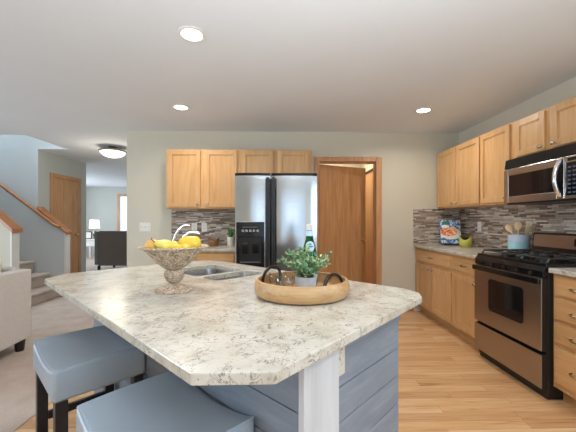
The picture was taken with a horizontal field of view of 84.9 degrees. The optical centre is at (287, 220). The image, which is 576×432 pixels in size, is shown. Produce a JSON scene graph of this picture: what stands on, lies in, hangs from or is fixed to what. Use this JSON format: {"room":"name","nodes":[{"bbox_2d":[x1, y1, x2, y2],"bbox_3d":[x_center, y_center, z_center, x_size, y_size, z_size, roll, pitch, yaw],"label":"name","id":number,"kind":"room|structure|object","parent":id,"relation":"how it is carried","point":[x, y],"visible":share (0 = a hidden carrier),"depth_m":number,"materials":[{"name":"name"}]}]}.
{"room":"kitchen","nodes":[
{"label":"kitchen","id":0,"kind":"room"},
{"bbox_2d":[0,135,64,271],"bbox_3d":[-5.165,-1.318,4.822,3.150,5.100,1.095,0,0,-2],"label":"wall","id":1,"kind":"structure","parent":0,"point":[18,153],"depth_m":5.27,"materials":[{"name":"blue paint"}]},
{"bbox_2d":[0,209,22,232],"bbox_3d":[-4.252,-0.292,4.390,0.950,0.914,0.180,0,0,-2],"label":"trim","id":2,"kind":"structure","parent":1,"relation":"attached to","point":[10,224],"depth_m":4.39,"materials":[{"name":"brown wood"}]},
{"bbox_2d":[10,231,18,268],"bbox_3d":[-3.818,0.682,4.402,0.020,1.100,0.130,0,0,-2],"label":"trim","id":3,"kind":"structure","parent":1,"relation":"attached to","point":[14,237],"depth_m":4.38,"materials":[{"name":"white paint"}]},
{"bbox_2d":[0,182,60,227],"bbox_3d":[-4.774,-0.621,5.218,1.986,1.494,0.096,0,0,-2],"label":"handrail","id":4,"kind":"object","parent":1,"relation":"attached to","point":[4,187],"visible":1,"depth_m":5.19,"materials":[{"name":"brown wood"}]},
{"bbox_2d":[38,210,63,277],"bbox_3d":[-3.974,0.517,5.333,0.439,1.430,0.090,0,0,-2],"label":"wall","id":5,"kind":"structure","parent":0,"point":[50,238],"depth_m":5.29,"materials":[{"name":"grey paint"}]},
{"bbox_2d":[37,206,71,234],"bbox_3d":[-3.949,-0.007,5.334,0.489,0.470,0.150,0,0,-2],"label":"trim","id":6,"kind":"structure","parent":5,"relation":"attached to","point":[42,210],"depth_m":5.31,"materials":[{"name":"brown wood"}]},
{"bbox_2d":[64,230,69,273],"bbox_3d":[-3.742,0.697,5.340,0.025,1.070,0.114,0,0,-2],"label":"trim","id":7,"kind":"structure","parent":5,"relation":"attached to","point":[66,237],"depth_m":5.30,"materials":[{"name":"white paint"}]},
{"bbox_2d":[38,149,85,271],"bbox_3d":[-4.272,0.013,5.942,0.120,2.438,1.317,0,0,-2],"label":"wall","id":8,"kind":"structure","parent":0,"point":[48,162],"depth_m":5.85,"materials":[{"name":"grey paint"}]},
{"bbox_2d":[50,172,80,271],"bbox_3d":[-4.204,0.187,5.982,0.018,2.090,0.860,0,0,-2],"label":"trim","id":9,"kind":"structure","parent":8,"relation":"attached to","point":[52,175],"depth_m":6.34,"materials":[{"name":"brown wood"}]},
{"bbox_2d":[53,177,79,272],"bbox_3d":[-4.206,0.217,5.982,0.114,2.010,0.720,0,0,-2],"label":"door","id":10,"kind":"structure","parent":8,"relation":"in","point":[65,192],"depth_m":6.10,"materials":[{"name":"brown wood"}]},
{"bbox_2d":[0,256,126,431],"bbox_3d":[-4.550,1.280,4.311,5.750,0.104,14.120,0,0,-2],"label":"floor","id":11,"kind":"structure","parent":0,"point":[58,315],"depth_m":2.85,"materials":[{"name":"beige carpet"}]},
{"bbox_2d":[0,267,30,351],"bbox_3d":[-2.939,0.833,2.547,0.980,0.790,0.950,0,0,-5],"label":"armchair","id":12,"kind":"object","parent":11,"relation":"on","point":[15,284],"visible":1,"depth_m":2.87,"materials":[{"name":"fabric"}]},
{"bbox_2d":[0,256,1,272],"bbox_3d":[-2.861,0.535,2.852,0.460,0.450,0.212,0,0,-6],"label":"throw pillow","id":13,"kind":"object","parent":12,"relation":"on","point":[0,256],"visible":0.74,"depth_m":2.90,"materials":[{"name":"beige fabric"}]},
{"bbox_2d":[19,261,60,305],"bbox_3d":[-5.160,0.166,4.834,2.960,2.125,0.820,0,0,-2],"label":"staircase","id":14,"kind":"structure","parent":11,"relation":"on","point":[40,292],"depth_m":4.96,"materials":[{"name":"beige carpet"}]},
{"bbox_2d":[86,239,94,257],"bbox_3d":[-6.317,0.903,10.273,0.600,0.650,0.500,0,0,-2],"label":"side table","id":15,"kind":"object","parent":11,"relation":"on","point":[89,242],"visible":0.18,"depth_m":10.05,"materials":[{"name":"white paint"}]},
{"bbox_2d":[86,231,91,238],"bbox_3d":[-6.414,0.458,10.130,0.200,0.240,0.022,0,0,-10],"label":"picture frame","id":16,"kind":"object","parent":15,"relation":"on","point":[88,233],"visible":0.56,"depth_m":10.12,"materials":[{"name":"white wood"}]},
{"bbox_2d":[86,232,90,237],"bbox_3d":[-6.412,0.458,10.120,0.150,0.190,0.002,0,0,-10],"label":"picture","id":17,"kind":"object","parent":16,"relation":"attached to","point":[88,234],"depth_m":10.12,"materials":[{"name":"paper"}]},
{"bbox_2d":[89,220,99,238],"bbox_3d":[-6.338,0.268,10.323,0.310,0.620,0.310,0,0,-2],"label":"table lamp","id":18,"kind":"object","parent":15,"relation":"on","point":[93,224],"visible":0.83,"depth_m":10.22,"materials":[{"name":"white fabric"}]},
{"bbox_2d":[95,231,126,269],"bbox_3d":[-4.205,0.736,8.007,0.980,0.985,0.750,0,0,2],"label":"wingback chair","id":19,"kind":"object","parent":11,"relation":"on","point":[110,246],"visible":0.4,"depth_m":7.64,"materials":[{"name":"grey fabric"}]},
{"bbox_2d":[86,187,126,255],"bbox_3d":[-4.925,0.013,11.294,5.400,2.438,0.120,0,0,-2],"label":"wall","id":20,"kind":"structure","parent":0,"point":[101,202],"depth_m":11.19,"materials":[{"name":"grey paint"}]},
{"bbox_2d":[117,194,126,230],"bbox_3d":[-5.254,-0.168,11.237,1.620,1.560,0.065,0,0,-2],"label":"window","id":21,"kind":"structure","parent":20,"relation":"in","point":[121,198],"depth_m":11.23,"materials":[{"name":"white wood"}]},
{"bbox_2d":[120,197,126,230],"bbox_3d":[-5.254,-0.174,11.262,1.460,1.393,0.015,0,0,-2],"label":"blind","id":22,"kind":"object","parent":21,"relation":"attached to","point":[122,199],"depth_m":11.24,"materials":[{"name":"white"}]},
{"bbox_2d":[0,0,575,186],"bbox_3d":[-2.478,-1.331,4.371,9.896,0.250,14.120,0,0,-2],"label":"ceiling","id":23,"kind":"structure","parent":0,"point":[76,76],"depth_m":2.44,"materials":[{"name":"paint"}]},
{"bbox_2d":[98,146,126,157],"bbox_3d":[-2.848,-1.118,5.121,0.406,0.174,0.406,0,0,-2],"label":"flush light","id":24,"kind":"object","parent":23,"relation":"attached to","point":[112,152],"visible":1,"depth_m":5.01,"materials":[{"name":"white glass"}]},
{"bbox_2d":[172,104,189,110],"bbox_3d":[-1.132,-1.201,3.332,0.180,0.008,0.180,0,0,-2],"label":"recessed light","id":25,"kind":"object","parent":23,"relation":"in","point":[182,107],"visible":1,"depth_m":3.33,"materials":[{"name":"white"}]},
{"bbox_2d":[177,26,205,42],"bbox_3d":[-0.619,-1.201,2.031,0.180,0.008,0.180,0,0,-2],"label":"recessed light","id":26,"kind":"object","parent":23,"relation":"in","point":[193,34],"visible":1,"depth_m":2.02,"materials":[{"name":"white paint"}]},
{"bbox_2d":[415,107,432,112],"bbox_3d":[1.473,-1.201,3.422,0.180,0.008,0.180,0,0,-2],"label":"recessed light","id":27,"kind":"object","parent":23,"relation":"in","point":[424,109],"visible":1,"depth_m":3.41,"materials":[{"name":"white"}]},
{"bbox_2d":[127,131,458,310],"bbox_3d":[0.159,0.013,4.324,4.626,2.438,0.132,0,0,-2],"label":"wall","id":28,"kind":"structure","parent":0,"point":[409,160],"depth_m":4.27,"materials":[{"name":"beige paint"}]},
{"bbox_2d":[140,223,150,230],"bbox_3d":[-1.908,0.080,4.203,0.145,0.118,0.016,0,0,-2],"label":"light switch","id":29,"kind":"object","parent":28,"relation":"attached to","point":[143,226],"visible":1,"depth_m":4.21,"materials":[{"name":"white plastic"}]},
{"bbox_2d":[192,223,196,230],"bbox_3d":[-1.252,0.084,4.213,0.072,0.118,0.008,0,0,-2],"label":"wall outlet","id":30,"kind":"object","parent":28,"relation":"attached to","point":[194,225],"visible":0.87,"depth_m":4.21,"materials":[{"name":"white plastic"}]},
{"bbox_2d":[167,149,238,208],"bbox_3d":[-1.069,-0.524,4.057,0.893,0.738,0.350,0,0,-2],"label":"upper cabinet","id":31,"kind":"object","parent":28,"relation":"attached to","point":[196,178],"visible":0.98,"depth_m":3.92,"materials":[{"name":"brown wood"}]},
{"bbox_2d":[202,223,206,231],"bbox_3d":[-1.121,0.084,4.217,0.072,0.118,0.008,0,0,-2],"label":"wall outlet","id":32,"kind":"object","parent":28,"relation":"attached to","point":[204,225],"visible":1,"depth_m":4.22,"materials":[{"name":"white plastic"}]},
{"bbox_2d":[239,150,311,172],"bbox_3d":[-0.163,-0.717,4.098,0.919,0.353,0.319,0,0,-2],"label":"upper cabinet","id":33,"kind":"object","parent":28,"relation":"attached to","point":[250,161],"visible":0.83,"depth_m":3.95,"materials":[{"name":"brown wood"}]},
{"bbox_2d":[319,164,365,282],"bbox_3d":[0.785,0.218,4.539,0.797,2.008,0.185,0,0,-24],"label":"door","id":34,"kind":"structure","parent":28,"relation":"in","point":[342,189],"depth_m":4.53,"materials":[{"name":"brown wood"}]},
{"bbox_2d":[315,157,381,284],"bbox_3d":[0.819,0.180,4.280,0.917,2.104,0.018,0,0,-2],"label":"trim","id":35,"kind":"structure","parent":28,"relation":"attached to","point":[378,160],"depth_m":4.28,"materials":[{"name":"brown wood"}]},
{"bbox_2d":[14,311,575,431],"bbox_3d":[0.476,1.282,1.654,4.146,0.100,8.520,0,0,-2],"label":"floor","id":36,"kind":"structure","parent":0,"point":[445,384],"depth_m":2.22,"materials":[{"name":"brown wood"}]},
{"bbox_2d":[33,325,144,431],"bbox_3d":[-0.919,0.892,1.452,0.440,0.672,0.345,0,0,43],"label":"counter stool","id":37,"kind":"object","parent":36,"relation":"on","point":[72,364],"visible":0.77,"depth_m":1.37,"materials":[{"name":"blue leather"}]},
{"bbox_2d":[76,371,253,431],"bbox_3d":[-0.370,0.892,0.933,0.440,0.672,0.345,0,0,43],"label":"counter stool","id":38,"kind":"object","parent":36,"relation":"on","point":[164,402],"visible":0.84,"depth_m":0.96,"materials":[{"name":"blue leather"}]},
{"bbox_2d":[155,252,234,263],"bbox_3d":[-1.067,0.794,3.905,0.930,0.876,0.653,0,0,-2],"label":"base cabinet","id":39,"kind":"object","parent":36,"relation":"on","point":[202,256],"visible":0.03,"depth_m":3.62,"materials":[{"name":"brown wood"}]},
{"bbox_2d":[201,245,234,251],"bbox_3d":[-1.073,0.335,3.909,0.951,0.034,0.628,0,0,-2],"label":"countertop","id":40,"kind":"structure","parent":39,"relation":"on","point":[220,248],"depth_m":3.61,"materials":[{"name":"stone"}]},
{"bbox_2d":[208,238,218,245],"bbox_3d":[-0.945,0.264,3.995,0.148,0.108,0.148,0,0,-2],"label":"rattan basket","id":41,"kind":"object","parent":40,"relation":"on","point":[212,242],"visible":0.97,"depth_m":3.94,"materials":[{"name":"brown wicker"}]},
{"bbox_2d":[227,237,233,245],"bbox_3d":[-0.742,0.262,4.060,0.094,0.112,0.094,0,0,-2],"label":"pot","id":42,"kind":"object","parent":40,"relation":"on","point":[230,240],"depth_m":4.02,"materials":[{"name":"white ceramic"}]},
{"bbox_2d":[227,227,234,245],"bbox_3d":[-0.716,0.187,4.061,0.182,0.260,0.160,0,0,24],"label":"potted grass","id":43,"kind":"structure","parent":40,"relation":"on","point":[230,240],"depth_m":4.03,"materials":[{"name":"white ceramic"}]},
{"bbox_2d":[94,315,399,431],"bbox_3d":[-0.305,0.789,1.677,1.734,0.886,0.831,0,0,43],"label":"kitchen island","id":44,"kind":"object","parent":36,"relation":"on","point":[353,388],"visible":0.2,"depth_m":0.96,"materials":[{"name":"blue paint"}]},
{"bbox_2d":[45,261,421,385],"bbox_3d":[-0.392,0.332,1.606,1.825,0.028,1.118,0,0,43],"label":"island countertop","id":45,"kind":"structure","parent":44,"relation":"on","point":[217,332],"depth_m":1.03,"materials":[{"name":"stone"}]},
{"bbox_2d":[137,244,208,294],"bbox_3d":[-0.520,0.215,1.441,0.308,0.205,0.308,0,0,-2],"label":"fruit bowl","id":46,"kind":"object","parent":45,"relation":"on","point":[173,260],"visible":0.94,"depth_m":1.38,"materials":[{"name":"beige stone"}]},
{"bbox_2d":[144,238,156,248],"bbox_3d":[-0.594,0.107,1.384,0.066,0.067,0.067,0,0,4],"label":"pear","id":47,"kind":"object","parent":46,"relation":"in","point":[149,244],"visible":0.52,"depth_m":1.36,"materials":[{"name":"orange food"}]},
{"bbox_2d":[152,240,172,248],"bbox_3d":[-0.543,0.115,1.382,0.085,0.070,0.070,0,0,-10],"label":"lemon","id":48,"kind":"object","parent":46,"relation":"in","point":[159,244],"visible":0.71,"depth_m":1.35,"materials":[{"name":"yellow food"}]},
{"bbox_2d":[137,244,208,269],"bbox_3d":[-0.520,0.166,1.441,0.308,0.105,0.308,0,0,-2],"label":"basin","id":49,"kind":"object","parent":46,"relation":"attached to","point":[171,258],"depth_m":1.36,"materials":[{"name":"beige stone"}]},
{"bbox_2d":[168,243,180,248],"bbox_3d":[-0.485,0.123,1.360,0.056,0.052,0.056,0,0,37],"label":"lemon","id":50,"kind":"object","parent":46,"relation":"in","point":[176,245],"visible":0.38,"depth_m":1.34,"materials":[{"name":"yellow food"}]},
{"bbox_2d":[180,244,190,251],"bbox_3d":[-0.443,0.117,1.355,0.039,0.038,0.039,0,0,1],"label":"lemon","id":51,"kind":"object","parent":46,"relation":"in","point":[183,245],"visible":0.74,"depth_m":1.34,"materials":[{"name":"yellow food"}]},
{"bbox_2d":[177,236,203,247],"bbox_3d":[-0.438,0.107,1.420,0.116,0.079,0.077,0,0,12],"label":"lemon","id":52,"kind":"object","parent":46,"relation":"in","point":[194,241],"visible":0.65,"depth_m":1.40,"materials":[{"name":"yellow food"}]},
{"bbox_2d":[172,224,201,240],"bbox_3d":[-0.724,0.168,2.251,0.298,0.300,0.056,0,0,28],"label":"faucet","id":53,"kind":"object","parent":45,"relation":"on","point":[183,225],"visible":0.4,"depth_m":2.23,"materials":[{"name":"silver metal"}]},
{"bbox_2d":[184,269,251,279],"bbox_3d":[-0.460,0.441,1.992,0.605,0.191,0.395,0,0,43],"label":"sink","id":54,"kind":"object","parent":45,"relation":"in","point":[202,272],"visible":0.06,"depth_m":2.21,"materials":[{"name":"metal"}]},
{"bbox_2d":[254,265,348,304],"bbox_3d":[0.059,0.262,1.364,0.406,0.113,0.406,0,0,-2],"label":"serving tray","id":55,"kind":"object","parent":45,"relation":"on","point":[331,287],"visible":0.94,"depth_m":1.21,"materials":[{"name":"brown wood"}]},
{"bbox_2d":[277,244,331,286],"bbox_3d":[0.081,0.202,1.337,0.231,0.209,0.256,0,0,18],"label":"potted plant","id":56,"kind":"object","parent":55,"relation":"on","point":[307,266],"visible":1,"depth_m":1.30,"materials":[{"name":"green plant"}]},
{"bbox_2d":[303,224,316,285],"bbox_3d":[0.102,0.160,1.484,0.074,0.292,0.074,0,0,-2],"label":"water bottle","id":57,"kind":"object","parent":55,"relation":"on","point":[309,240],"visible":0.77,"depth_m":1.47,"materials":[{"name":"green glass"}]},
{"bbox_2d":[235,173,316,270],"bbox_3d":[-0.138,0.357,3.783,0.889,1.750,0.870,0,0,-2],"label":"refrigerator","id":58,"kind":"object","parent":36,"relation":"on","point":[273,211],"visible":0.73,"depth_m":3.40,"materials":[{"name":"silver metal"}]},
{"bbox_2d":[415,247,458,334],"bbox_3d":[2.039,0.794,3.863,0.649,0.876,0.914,0,0,-2],"label":"base cabinet","id":59,"kind":"object","parent":36,"relation":"on","point":[433,269],"visible":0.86,"depth_m":3.76,"materials":[{"name":"brown wood"}]},
{"bbox_2d":[452,254,478,344],"bbox_3d":[2.059,0.794,3.165,0.649,0.876,0.483,0,0,-2],"label":"base cabinet","id":60,"kind":"object","parent":36,"relation":"on","point":[463,276],"visible":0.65,"depth_m":3.19,"materials":[{"name":"brown wood"}]},
{"bbox_2d":[414,244,506,257],"bbox_3d":[2.047,0.335,3.619,0.628,0.034,1.386,0,0,-2],"label":"countertop","id":61,"kind":"structure","parent":60,"relation":"on","point":[472,252],"depth_m":3.64,"materials":[{"name":"stone"}]},
{"bbox_2d":[459,235,471,246],"bbox_3d":[2.175,0.245,3.864,0.146,0.144,0.146,0,0,-2],"label":"ceramic pot","id":62,"kind":"object","parent":61,"relation":"on","point":[463,241],"visible":0.97,"depth_m":3.81,"materials":[{"name":"ceramic"}]},
{"bbox_2d":[507,234,529,251],"bbox_3d":[2.243,0.226,3.066,0.177,0.184,0.177,0,0,-2],"label":"utensil crock","id":63,"kind":"object","parent":61,"relation":"on","point":[515,241],"visible":0.68,"depth_m":3.00,"materials":[{"name":"teal ceramic"}]},
{"bbox_2d":[505,224,513,234],"bbox_3d":[2.234,0.165,3.111,0.037,0.270,0.153,0,0,-30],"label":"wooden spoon","id":64,"kind":"object","parent":63,"relation":"in","point":[508,227],"visible":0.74,"depth_m":3.14,"materials":[{"name":"brown wood"}]},
{"bbox_2d":[514,222,521,234],"bbox_3d":[2.242,0.152,3.070,0.028,0.292,0.068,0,0,-45],"label":"wooden spoon","id":65,"kind":"object","parent":63,"relation":"in","point":[518,225],"visible":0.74,"depth_m":3.07,"materials":[{"name":"brown wood"}]},
{"bbox_2d":[525,225,533,234],"bbox_3d":[2.252,0.170,3.019,0.054,0.260,0.166,0,0,-26],"label":"wooden spoon","id":66,"kind":"object","parent":63,"relation":"in","point":[528,229],"visible":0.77,"depth_m":2.97,"materials":[{"name":"brown wood"}]},
{"bbox_3d":[2.141,0.221,4.134,0.240,0.193,0.175,0,0,10],"label":"book stand","id":67,"kind":"object","parent":61,"relation":"on","visible":0},
{"bbox_2d":[439,220,460,243],"bbox_3d":[2.147,0.142,4.165,0.250,0.311,0.100,0,0,10],"label":"cookbook","id":68,"kind":"object","parent":67,"relation":"on","point":[450,230],"visible":0.86,"depth_m":4.16,"materials":[{"name":"paper"}]},
{"bbox_2d":[472,232,575,399],"bbox_3d":[2.047,0.668,2.542,0.685,1.128,0.748,0,0,-2],"label":"gas range","id":69,"kind":"object","parent":36,"relation":"on","point":[514,291],"visible":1,"depth_m":2.41,"materials":[{"name":"silver metal"}]},
{"bbox_2d":[478,253,575,267],"bbox_3d":[2.074,0.310,2.542,0.631,0.032,0.748,0,0,-2],"label":"cooktop","id":70,"kind":"object","parent":69,"relation":"in","point":[515,260],"depth_m":2.39,"materials":[{"name":"black metal"}]},
{"bbox_2d":[554,274,575,407],"bbox_3d":[2.095,0.794,1.967,0.647,0.876,0.400,0,0,-2],"label":"base cabinet","id":71,"kind":"object","parent":36,"relation":"on","point":[564,286],"visible":1,"depth_m":2.05,"materials":[{"name":"brown wood"}]},
{"bbox_2d":[548,268,575,277],"bbox_3d":[2.095,0.335,1.960,0.628,0.034,0.398,0,0,-2],"label":"countertop","id":72,"kind":"structure","parent":71,"relation":"on","point":[571,272],"depth_m":2.06,"materials":[{"name":"stone"}]},
{"bbox_2d":[322,164,372,171],"bbox_3d":[0.772,0.013,5.176,1.440,2.438,1.536,0,0,-2],"label":"wall","id":73,"kind":"structure","parent":0,"point":[368,167],"depth_m":5.83,"materials":[{"name":"white paint"}]},
{"bbox_2d":[366,171,372,283],"bbox_3d":[1.359,0.212,5.041,0.035,2.020,0.800,0,0,-2],"label":"door","id":74,"kind":"structure","parent":73,"relation":"in","point":[369,177],"depth_m":5.17,"materials":[{"name":"brown wood"}]},
{"bbox_2d":[459,77,575,246],"bbox_3d":[2.511,0.013,0.894,0.120,2.438,6.884,0,0,-2],"label":"wall","id":75,"kind":"structure","parent":0,"point":[566,90],"depth_m":3.17,"materials":[{"name":"beige paint"}]},
{"bbox_2d":[437,136,494,208],"bbox_3d":[2.189,-0.544,3.852,0.350,0.757,0.914,0,0,-2],"label":"upper cabinet","id":76,"kind":"object","parent":75,"relation":"attached to","point":[458,167],"visible":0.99,"depth_m":3.78,"materials":[{"name":"brown wood"}]},
{"bbox_2d":[477,222,480,230],"bbox_3d":[2.350,0.067,3.869,0.008,0.118,0.072,0,0,-2],"label":"wall outlet","id":77,"kind":"object","parent":75,"relation":"attached to","point":[478,223],"visible":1,"depth_m":3.87,"materials":[{"name":"white plastic"}]},
{"bbox_2d":[413,203,575,248],"bbox_3d":[2.078,0.076,2.843,0.636,0.483,2.964,0,0,-2],"label":"backsplash","id":78,"kind":"structure","parent":75,"relation":"attached to","point":[555,218],"depth_m":3.62,"materials":[{"name":"tile"}]},
{"bbox_2d":[480,122,512,205],"bbox_3d":[2.208,-0.544,3.167,0.350,0.757,0.457,0,0,-2],"label":"upper cabinet","id":79,"kind":"object","parent":75,"relation":"attached to","point":[495,145],"visible":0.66,"depth_m":3.17,"materials":[{"name":"brown wood"}]},
{"bbox_2d":[526,221,531,232],"bbox_3d":[2.372,0.062,3.104,0.008,0.118,0.072,0,0,-2],"label":"wall outlet","id":80,"kind":"object","parent":75,"relation":"attached to","point":[528,223],"visible":0.5,"depth_m":3.10,"materials":[{"name":"white plastic"}]},
{"bbox_2d":[512,96,575,158],"bbox_3d":[2.226,-0.739,2.539,0.350,0.357,0.800,0,0,-2],"label":"upper cabinet","id":81,"kind":"object","parent":75,"relation":"attached to","point":[554,126],"visible":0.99,"depth_m":2.56,"materials":[{"name":"brown wood"}]},
{"bbox_2d":[504,142,575,204],"bbox_3d":[2.161,-0.350,2.516,0.460,0.405,0.757,0,0,-2],"label":"microwave","id":82,"kind":"object","parent":81,"relation":"attached to","point":[547,177],"visible":1,"depth_m":2.48,"materials":[{"name":"silver metal"}]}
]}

